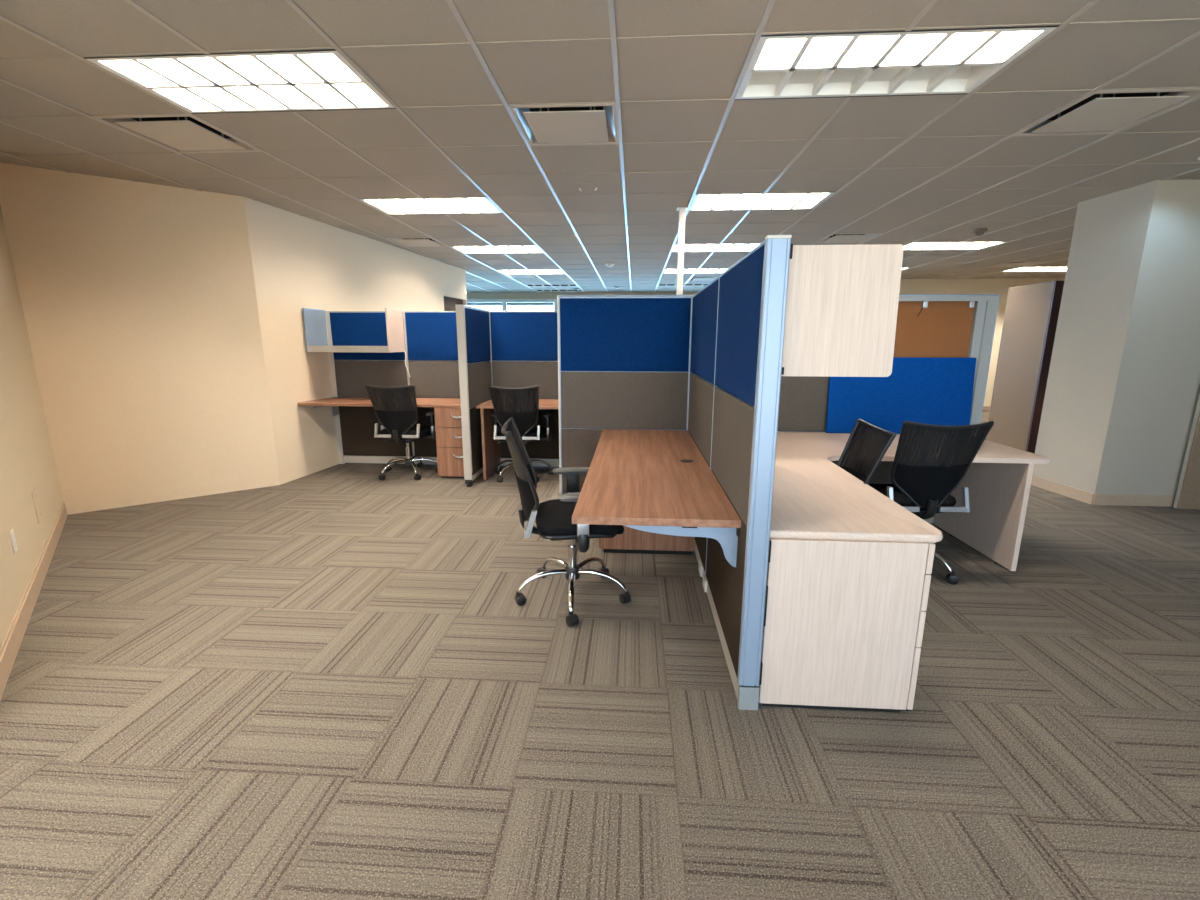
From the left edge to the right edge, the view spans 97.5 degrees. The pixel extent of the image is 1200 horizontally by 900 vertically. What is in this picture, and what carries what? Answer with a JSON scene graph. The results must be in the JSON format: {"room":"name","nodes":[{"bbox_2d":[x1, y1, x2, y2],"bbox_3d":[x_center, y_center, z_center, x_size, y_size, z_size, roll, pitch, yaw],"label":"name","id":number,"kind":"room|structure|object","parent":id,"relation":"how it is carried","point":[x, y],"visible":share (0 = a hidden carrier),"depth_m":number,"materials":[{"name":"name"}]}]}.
{"room":"open-plan office","nodes":[
{"label":"open-plan office","id":0,"kind":"room"},
{"bbox_2d":[0,206,62,648],"bbox_3d":[-2.991,-0.277,1.678,1.392,2.688,5.570,-4,12,-18],"label":"wall","id":1,"kind":"structure","parent":0,"point":[27,462],"depth_m":3.29,"materials":[{"name":"beige paint"}]},
{"bbox_2d":[9,529,17,553],"bbox_3d":[-3.029,0.472,2.721,0.010,0.116,0.072,-10,15,-40],"label":"outlet","id":2,"kind":"object","parent":1,"relation":"attached to","point":[11,533],"visible":1,"depth_m":2.71,"materials":[{"name":"white plastic"}]},
{"bbox_2d":[0,502,67,699],"bbox_3d":[-3.323,0.738,3.121,0.012,0.115,3.278,-10,15,-40],"label":"baseboard","id":3,"kind":"structure","parent":1,"relation":"attached to","point":[10,647],"depth_m":2.74,"materials":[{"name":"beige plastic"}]},
{"bbox_2d":[31,487,42,522],"bbox_3d":[-3.616,0.353,3.385,0.010,0.200,0.180,-10,15,-40],"label":"plate","id":4,"kind":"object","parent":1,"relation":"attached to","point":[35,496],"visible":1,"depth_m":3.36,"materials":[{"name":"beige paint"}]},
{"bbox_2d":[0,162,279,514],"bbox_3d":[-3.850,-0.881,4.596,1.533,2.688,0.120,-9,15,-37],"label":"wall","id":5,"kind":"structure","parent":0,"point":[138,299],"depth_m":4.47,"materials":[{"name":"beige paint"}]},
{"bbox_2d":[244,197,466,484],"bbox_3d":[-2.888,-1.464,7.437,0.120,2.688,4.994,2,12,9],"label":"wall","id":6,"kind":"structure","parent":0,"point":[299,262],"depth_m":5.64,"materials":[{"name":"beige paint"}]},
{"bbox_2d":[444,296,462,310],"bbox_3d":[-2.569,-1.598,9.401,0.100,2.160,0.920,2,12,9],"label":"door","id":7,"kind":"structure","parent":6,"relation":"in","point":[450,303],"depth_m":9.15,"materials":[{"name":"brown"}]},
{"bbox_2d":[467,292,697,298],"bbox_3d":[-0.851,-2.867,14.270,12.430,2.688,0.140,1,12,4],"label":"wall","id":8,"kind":"structure","parent":0,"point":[553,295],"depth_m":13.99,"materials":[{"name":"grey paint"}]},
{"bbox_2d":[467,299,503,310],"bbox_3d":[-3.261,-3.198,14.330,1.400,1.740,0.160,1,12,4],"label":"window","id":9,"kind":"structure","parent":8,"relation":"attached to","point":[469,301],"depth_m":14.11,"materials":[{"name":"white"}]},
{"bbox_2d":[504,299,555,310],"bbox_3d":[-1.865,-3.176,14.242,1.400,1.740,0.160,1,12,4],"label":"window","id":10,"kind":"structure","parent":8,"relation":"attached to","point":[507,302],"depth_m":14.04,"materials":[{"name":"white"}]},
{"bbox_2d":[0,411,1199,899],"bbox_3d":[0.918,0.103,6.693,17.400,0.060,16.040,1,12,4],"label":"floor","id":11,"kind":"structure","parent":0,"point":[331,683],"depth_m":1.97,"materials":[{"name":"carpet"}]},
{"bbox_2d":[325,311,414,463],"bbox_3d":[-2.616,-0.691,6.033,0.906,1.742,0.080,1,12,4],"label":"partition panel","id":12,"kind":"object","parent":11,"relation":"on","point":[350,372],"visible":0.65,"depth_m":5.96,"materials":[{"name":"grey fabric"}]},
{"bbox_2d":[302,308,404,352],"bbox_3d":[-2.643,-1.287,5.679,0.915,0.452,0.380,1,12,4],"label":"open shelf","id":13,"kind":"object","parent":12,"relation":"attached to","point":[314,319],"visible":1,"depth_m":5.59,"materials":[{"name":"silver metal"}]},
{"bbox_2d":[297,397,460,415],"bbox_3d":[-2.223,-0.436,5.723,1.822,0.200,0.576,1,12,4],"label":"desk","id":14,"kind":"object","parent":12,"relation":"attached to","point":[334,402],"visible":0.57,"depth_m":5.55,"materials":[{"name":"brown wood"}]},
{"bbox_2d":[297,397,460,407],"bbox_3d":[-2.223,-0.519,5.705,1.822,0.030,0.576,1,12,4],"label":"countertop","id":15,"kind":"structure","parent":14,"relation":"on","point":[333,401],"depth_m":5.53,"materials":[{"name":"brown wood"}]},
{"bbox_2d":[365,384,437,479],"bbox_3d":[-2.065,-0.224,5.621,0.640,0.998,0.709,1,12,4],"label":"office chair","id":16,"kind":"object","parent":11,"relation":"on","point":[395,408],"visible":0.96,"depth_m":5.36,"materials":[{"name":"black fabric"}]},
{"bbox_2d":[404,311,459,463],"bbox_3d":[-1.726,-0.677,5.978,0.868,1.742,0.078,1,12,4],"label":"partition panel","id":17,"kind":"object","parent":11,"relation":"on","point":[431,336],"visible":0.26,"depth_m":5.88,"materials":[{"name":"blue fabric"}]},
{"bbox_2d":[434,407,463,477],"bbox_3d":[-1.511,-0.119,5.725,0.355,0.752,0.595,1,12,4],"label":"drawer unit","id":18,"kind":"object","parent":11,"relation":"on","point":[448,425],"visible":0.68,"depth_m":5.47,"materials":[{"name":"laminate"}]},
{"bbox_2d":[456,305,491,486],"bbox_3d":[-1.279,-0.586,5.521,0.078,1.752,0.944,1,12,4],"label":"partition panel","id":19,"kind":"object","parent":11,"relation":"on","point":[473,326],"visible":0.76,"depth_m":5.23,"materials":[{"name":"silver metal"}]},
{"bbox_2d":[476,399,557,479],"bbox_3d":[-0.770,-0.120,5.661,0.928,0.785,0.636,1,12,4],"label":"desk","id":20,"kind":"object","parent":11,"relation":"on","point":[490,447],"visible":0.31,"depth_m":5.52,"materials":[{"name":"brown wood"}]},
{"bbox_2d":[476,399,557,408],"bbox_3d":[-0.769,-0.490,5.585,0.928,0.030,0.636,1,12,4],"label":"countertop","id":21,"kind":"structure","parent":20,"relation":"on","point":[543,403],"depth_m":5.39,"materials":[{"name":"brown wood"}]},
{"bbox_2d":[488,385,553,482],"bbox_3d":[-0.823,-0.204,5.543,0.640,0.998,0.709,1,12,4],"label":"office chair","id":22,"kind":"object","parent":11,"relation":"on","point":[521,404],"visible":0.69,"depth_m":5.25,"materials":[{"name":"black fabric"}]},
{"bbox_2d":[489,311,558,466],"bbox_3d":[-0.746,-0.661,5.917,0.928,1.742,0.078,1,12,4],"label":"partition panel","id":23,"kind":"object","parent":11,"relation":"on","point":[523,344],"visible":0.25,"depth_m":5.82,"materials":[{"name":"blue fabric"}]},
{"bbox_2d":[501,417,630,626],"bbox_3d":[-0.180,0.347,2.878,0.678,0.998,0.666,-2,12,-8],"label":"office chair","id":24,"kind":"object","parent":11,"relation":"on","point":[553,517],"visible":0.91,"depth_m":2.80,"materials":[{"name":"black fabric"}]},
{"bbox_2d":[557,295,691,494],"bbox_3d":[0.183,-0.316,4.197,1.025,1.765,0.078,1,12,4],"label":"partition panel","id":25,"kind":"object","parent":11,"relation":"on","point":[624,360],"visible":0.66,"depth_m":4.09,"materials":[{"name":"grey fabric"}]},
{"bbox_2d":[676,207,687,294],"bbox_3d":[0.792,-1.023,5.364,0.108,2.682,0.110,1,12,4],"label":"pole","id":26,"kind":"object","parent":25,"relation":"on","point":[681,227],"visible":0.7,"depth_m":5.14,"materials":[{"name":"white metal"}]},
{"bbox_2d":[599,526,694,554],"bbox_3d":[0.316,0.317,3.781,0.681,0.695,0.535,1,12,4],"label":"pedestal","id":27,"kind":"object","parent":11,"relation":"on","point":[632,540],"visible":0.05,"depth_m":3.57,"materials":[{"name":"brown wood"}]},
{"bbox_2d":[688,275,719,591],"bbox_3d":[0.684,-0.162,3.477,0.086,1.757,1.330,1,12,4],"label":"partition panel","id":28,"kind":"object","parent":11,"relation":"on","point":[704,302],"visible":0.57,"depth_m":3.26,"materials":[{"name":"grey fabric"}]},
{"bbox_2d":[572,429,740,566],"bbox_3d":[0.289,0.158,3.151,0.668,0.216,2.143,1,12,4],"label":"desk","id":29,"kind":"object","parent":28,"relation":"attached to","point":[654,481],"visible":1,"depth_m":2.46,"materials":[{"name":"brown wood"}]},
{"bbox_2d":[698,560,702,576],"bbox_3d":[0.619,0.729,3.240,0.013,0.068,0.100,1,12,4],"label":"outlet","id":30,"kind":"object","parent":28,"relation":"attached to","point":[700,567],"depth_m":3.20,"materials":[{"name":"white plastic"}]},
{"bbox_2d":[702,574,706,591],"bbox_3d":[0.606,0.769,3.045,0.013,0.068,0.100,1,12,4],"label":"outlet","id":31,"kind":"object","parent":28,"relation":"attached to","point":[704,582],"depth_m":3.01,"materials":[{"name":"white plastic"}]},
{"bbox_2d":[705,240,765,700],"bbox_3d":[0.617,0.060,2.399,0.078,1.757,0.975,1,12,4],"label":"partition panel","id":32,"kind":"object","parent":11,"relation":"on","point":[741,284],"visible":0.62,"depth_m":2.22,"materials":[{"name":"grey fabric"}]},
{"bbox_2d":[781,244,903,376],"bbox_3d":[0.849,-0.562,2.245,0.388,0.436,0.915,1,12,4],"label":"upper cabinet","id":33,"kind":"object","parent":32,"relation":"attached to","point":[842,304],"visible":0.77,"depth_m":1.80,"materials":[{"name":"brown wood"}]},
{"bbox_2d":[737,235,792,709],"bbox_3d":[0.589,0.158,1.911,0.087,1.763,0.033,1,12,4],"label":"end post","id":34,"kind":"object","parent":11,"relation":"on","point":[778,248],"visible":1,"depth_m":1.88,"materials":[{"name":"silver metal"}]},
{"bbox_2d":[777,376,828,431],"bbox_3d":[1.268,-0.299,4.130,0.994,1.765,0.078,1,12,4],"label":"partition panel","id":35,"kind":"object","parent":11,"relation":"on","point":[803,401],"visible":0.12,"depth_m":4.06,"materials":[{"name":"grey fabric"}]},
{"bbox_2d":[759,538,934,711],"bbox_3d":[0.957,0.627,2.264,0.617,0.704,0.544,1,12,4],"label":"pedestal","id":36,"kind":"object","parent":11,"relation":"on","point":[844,628],"visible":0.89,"depth_m":1.99,"materials":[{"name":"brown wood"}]},
{"bbox_2d":[837,418,895,484],"bbox_3d":[1.142,0.346,2.901,0.701,0.998,0.645,2,12,7],"label":"office chair","id":37,"kind":"object","parent":11,"relation":"on","point":[867,443],"visible":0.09,"depth_m":2.87,"materials":[{"name":"black fabric"}]},
{"bbox_2d":[770,432,1049,570],"bbox_3d":[1.706,0.449,3.061,2.023,0.735,2.253,1,12,4],"label":"desk","id":38,"kind":"object","parent":11,"relation":"on","point":[814,497],"visible":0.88,"depth_m":3.17,"materials":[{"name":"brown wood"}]},
{"bbox_2d":[826,357,975,433],"bbox_3d":[2.259,-0.407,3.970,1.050,0.574,0.058,1,12,4],"label":"partition panel","id":39,"kind":"structure","parent":38,"relation":"on","point":[926,390],"depth_m":3.96,"materials":[{"name":"fabric"}]},
{"bbox_2d":[831,294,999,522],"bbox_3d":[2.332,-0.282,4.063,1.137,1.765,0.078,1,12,4],"label":"partition panel","id":40,"kind":"object","parent":11,"relation":"on","point":[927,325],"visible":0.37,"depth_m":3.93,"materials":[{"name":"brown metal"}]},
{"bbox_2d":[869,421,993,584],"bbox_3d":[1.919,0.264,3.310,0.650,0.998,0.708,0,12,0],"label":"office chair","id":41,"kind":"object","parent":11,"relation":"on","point":[930,462],"visible":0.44,"depth_m":3.01,"materials":[{"name":"black fabric"}]},
{"bbox_2d":[985,281,1063,453],"bbox_3d":[5.170,-0.944,6.479,0.160,2.102,0.770,1,12,4],"label":"wall","id":42,"kind":"structure","parent":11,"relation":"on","point":[1031,315],"depth_m":6.36,"materials":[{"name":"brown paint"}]},
{"bbox_2d":[1173,394,1199,508],"bbox_3d":[5.525,-0.462,4.389,0.941,2.003,0.047,1,12,4],"label":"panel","id":43,"kind":"object","parent":11,"relation":"on","point":[1188,490],"visible":1,"depth_m":4.54,"materials":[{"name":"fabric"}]},
{"bbox_2d":[0,0,1199,292],"bbox_3d":[0.909,-2.518,5.910,17.093,0.026,16.117,1,12,4],"label":"ceiling","id":44,"kind":"structure","parent":0,"point":[921,168],"depth_m":3.19,"materials":[{"name":"tile"}]},
{"bbox_2d":[92,114,260,153],"bbox_3d":[-2.621,-2.103,3.295,0.610,0.262,0.610,1,12,4],"label":"ceiling vent","id":45,"kind":"object","parent":44,"relation":"in","point":[181,133],"visible":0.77,"depth_m":3.31,"materials":[{"name":"beige metal"}]},
{"bbox_2d":[83,49,395,113],"bbox_3d":[-1.748,-1.916,2.652,1.219,0.144,0.610,1,12,4],"label":"ceiling light","id":46,"kind":"object","parent":44,"relation":"hanging from","point":[323,79],"visible":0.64,"depth_m":2.66,"materials":[{"name":"white plastic"}]},
{"bbox_2d":[386,238,445,246],"bbox_3d":[-2.385,-2.839,6.870,0.610,0.262,0.610,1,12,4],"label":"ceiling vent","id":47,"kind":"object","parent":44,"relation":"in","point":[407,242],"visible":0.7,"depth_m":6.93,"materials":[{"name":"white metal"}]},
{"bbox_2d":[359,197,501,214],"bbox_3d":[-1.591,-2.407,5.035,1.219,0.144,0.610,1,12,4],"label":"ceiling light","id":48,"kind":"object","parent":44,"relation":"hanging from","point":[448,205],"visible":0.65,"depth_m":5.06,"materials":[{"name":"white plastic"}]},
{"bbox_2d":[450,245,542,253],"bbox_3d":[-1.434,-2.898,7.419,1.219,0.144,0.610,1,12,4],"label":"ceiling light","id":49,"kind":"object","parent":44,"relation":"hanging from","point":[464,249],"visible":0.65,"depth_m":7.44,"materials":[{"name":"white plastic"}]},
{"bbox_2d":[504,274,538,277],"bbox_3d":[-1.542,-3.566,10.406,0.610,0.262,0.610,1,12,4],"label":"ceiling vent","id":50,"kind":"object","parent":44,"relation":"in","point":[508,275],"visible":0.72,"depth_m":10.45,"materials":[{"name":"metal"}]},
{"bbox_2d":[497,270,564,273],"bbox_3d":[-1.277,-3.389,9.802,1.219,0.144,0.610,1,12,4],"label":"ceiling light","id":51,"kind":"object","parent":44,"relation":"hanging from","point":[500,271],"visible":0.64,"depth_m":9.83,"materials":[{"name":"white plastic"}]},
{"bbox_2d":[524,284,577,286],"bbox_3d":[-1.120,-3.869,12.187,1.219,0.125,0.610,1,12,4],"label":"ceiling light","id":52,"kind":"object","parent":44,"relation":"in","point":[528,285],"visible":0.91,"depth_m":12.37,"materials":[{"name":"white plastic"}]},
{"bbox_2d":[534,289,582,291],"bbox_3d":[-1.042,-4.114,13.379,1.219,0.125,0.610,1,12,4],"label":"ceiling vent","id":53,"kind":"object","parent":44,"relation":"in","point":[537,290],"visible":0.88,"depth_m":13.61,"materials":[{"name":"white metal"}]},
{"bbox_2d":[509,103,618,145],"bbox_3d":[-0.187,-2.064,3.142,0.610,0.262,0.610,1,12,4],"label":"ceiling vent","id":54,"kind":"object","parent":44,"relation":"in","point":[559,124],"visible":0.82,"depth_m":3.16,"materials":[{"name":"white metal"}]},
{"bbox_2d":[577,183,597,190],"bbox_3d":[-0.103,-2.179,4.367,0.170,0.032,0.140,1,12,4],"label":"ceiling sensor","id":55,"kind":"object","parent":44,"relation":"attached to","point":[580,185],"visible":1,"depth_m":4.35,"materials":[{"name":"plastic"}]},
{"bbox_2d":[657,284,707,286],"bbox_3d":[1.922,-3.821,11.997,1.219,0.125,0.610,1,12,4],"label":"ceiling light","id":56,"kind":"object","parent":44,"relation":"in","point":[659,285],"visible":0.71,"depth_m":12.28,"materials":[{"name":"white plastic"}]},
{"bbox_2d":[663,269,726,272],"bbox_3d":[1.765,-3.340,9.612,1.219,0.144,0.610,1,12,4],"label":"ceiling light","id":57,"kind":"object","parent":44,"relation":"hanging from","point":[665,270],"visible":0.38,"depth_m":9.64,"materials":[{"name":"white plastic"}]},
{"bbox_2d":[689,277,716,280],"bbox_3d":[2.147,-3.631,10.774,0.610,0.262,0.610,1,12,4],"label":"ceiling vent","id":58,"kind":"object","parent":44,"relation":"in","point":[692,278],"visible":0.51,"depth_m":10.93,"materials":[{"name":"white metal"}]},
{"bbox_2d":[672,244,758,251],"bbox_3d":[1.608,-2.849,7.228,1.219,0.144,0.610,1,12,4],"label":"ceiling light","id":59,"kind":"object","parent":44,"relation":"hanging from","point":[687,247],"visible":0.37,"depth_m":7.25,"materials":[{"name":"white plastic"}]},
{"bbox_2d":[689,192,834,210],"bbox_3d":[1.451,-2.359,4.845,1.219,0.144,0.610,1,12,4],"label":"ceiling light","id":60,"kind":"object","parent":44,"relation":"hanging from","point":[794,200],"visible":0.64,"depth_m":4.87,"materials":[{"name":"white plastic"}]},
{"bbox_2d":[817,233,883,242],"bbox_3d":[3.090,-2.753,6.527,0.610,0.262,0.610,1,12,4],"label":"ceiling vent","id":61,"kind":"object","parent":44,"relation":"in","point":[860,237],"visible":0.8,"depth_m":6.57,"materials":[{"name":"white metal"}]},
{"bbox_2d":[735,25,1059,99],"bbox_3d":[1.294,-1.868,2.462,1.219,0.144,0.610,1,12,4],"label":"ceiling light","id":62,"kind":"object","parent":44,"relation":"hanging from","point":[931,61],"visible":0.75,"depth_m":2.47,"materials":[{"name":"white plastic"}]},
{"bbox_2d":[934,276,973,278],"bbox_3d":[7.014,-3.554,10.469,0.610,0.262,0.610,1,12,4],"label":"ceiling vent","id":63,"kind":"object","parent":44,"relation":"in","point":[943,277],"visible":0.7,"depth_m":10.39,"materials":[{"name":"white metal"}]},
{"bbox_2d":[904,241,1009,249],"bbox_3d":[4.649,-2.801,7.038,1.219,0.144,0.610,1,12,4],"label":"ceiling light","id":64,"kind":"object","parent":44,"relation":"hanging from","point":[915,245],"visible":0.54,"depth_m":7.06,"materials":[{"name":"white plastic"}]},
{"bbox_2d":[973,228,987,235],"bbox_3d":[4.333,-2.486,6.006,0.140,0.072,0.140,1,12,4],"label":"smoke detector","id":65,"kind":"object","parent":44,"relation":"attached to","point":[978,231],"visible":1,"depth_m":5.97,"materials":[{"name":"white plastic"}]},
{"bbox_2d":[991,262,1045,266],"bbox_3d":[6.896,-3.186,8.682,0.610,0.262,0.610,1,12,4],"label":"ceiling vent","id":66,"kind":"object","parent":44,"relation":"in","point":[1011,264],"visible":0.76,"depth_m":8.74,"materials":[{"name":"white metal"}]},
{"bbox_2d":[1001,267,1066,271],"bbox_3d":[7.848,-3.244,9.231,1.219,0.144,0.610,1,12,4],"label":"ceiling light","id":67,"kind":"object","parent":44,"relation":"hanging from","point":[1023,269],"visible":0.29,"depth_m":9.39,"materials":[{"name":"white plastic"}]},
{"bbox_2d":[1013,88,1199,136],"bbox_3d":[2.854,-2.016,2.952,0.610,0.262,0.610,1,12,4],"label":"ceiling vent","id":68,"kind":"object","parent":44,"relation":"in","point":[1109,112],"visible":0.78,"depth_m":2.96,"materials":[{"name":"white metal"}]},
{"bbox_2d":[899,278,1064,405],"bbox_3d":[7.511,-2.166,10.989,4.450,2.688,0.120,1,12,4],"label":"wall","id":69,"kind":"structure","parent":0,"point":[1000,286],"depth_m":10.72,"materials":[{"name":"beige paint"}]},
{"bbox_2d":[983,406,990,410],"bbox_3d":[7.503,-0.885,11.186,4.450,0.100,0.012,1,12,4],"label":"baseboard","id":70,"kind":"structure","parent":69,"relation":"attached to","point":[985,408],"depth_m":11.14,"materials":[{"name":"beige plastic"}]},
{"bbox_2d":[1033,179,1199,494],"bbox_3d":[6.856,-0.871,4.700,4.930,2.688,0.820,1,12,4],"label":"column","id":71,"kind":"structure","parent":0,"point":[1122,392],"depth_m":4.55,"materials":[{"name":"grey paint"}]},
{"bbox_2d":[1031,475,1175,506],"bbox_3d":[6.843,0.409,4.897,4.942,0.100,0.712,1,12,4],"label":"baseboard","id":72,"kind":"structure","parent":71,"relation":"attached to","point":[1081,495],"depth_m":4.70,"materials":[{"name":"beige plastic"}]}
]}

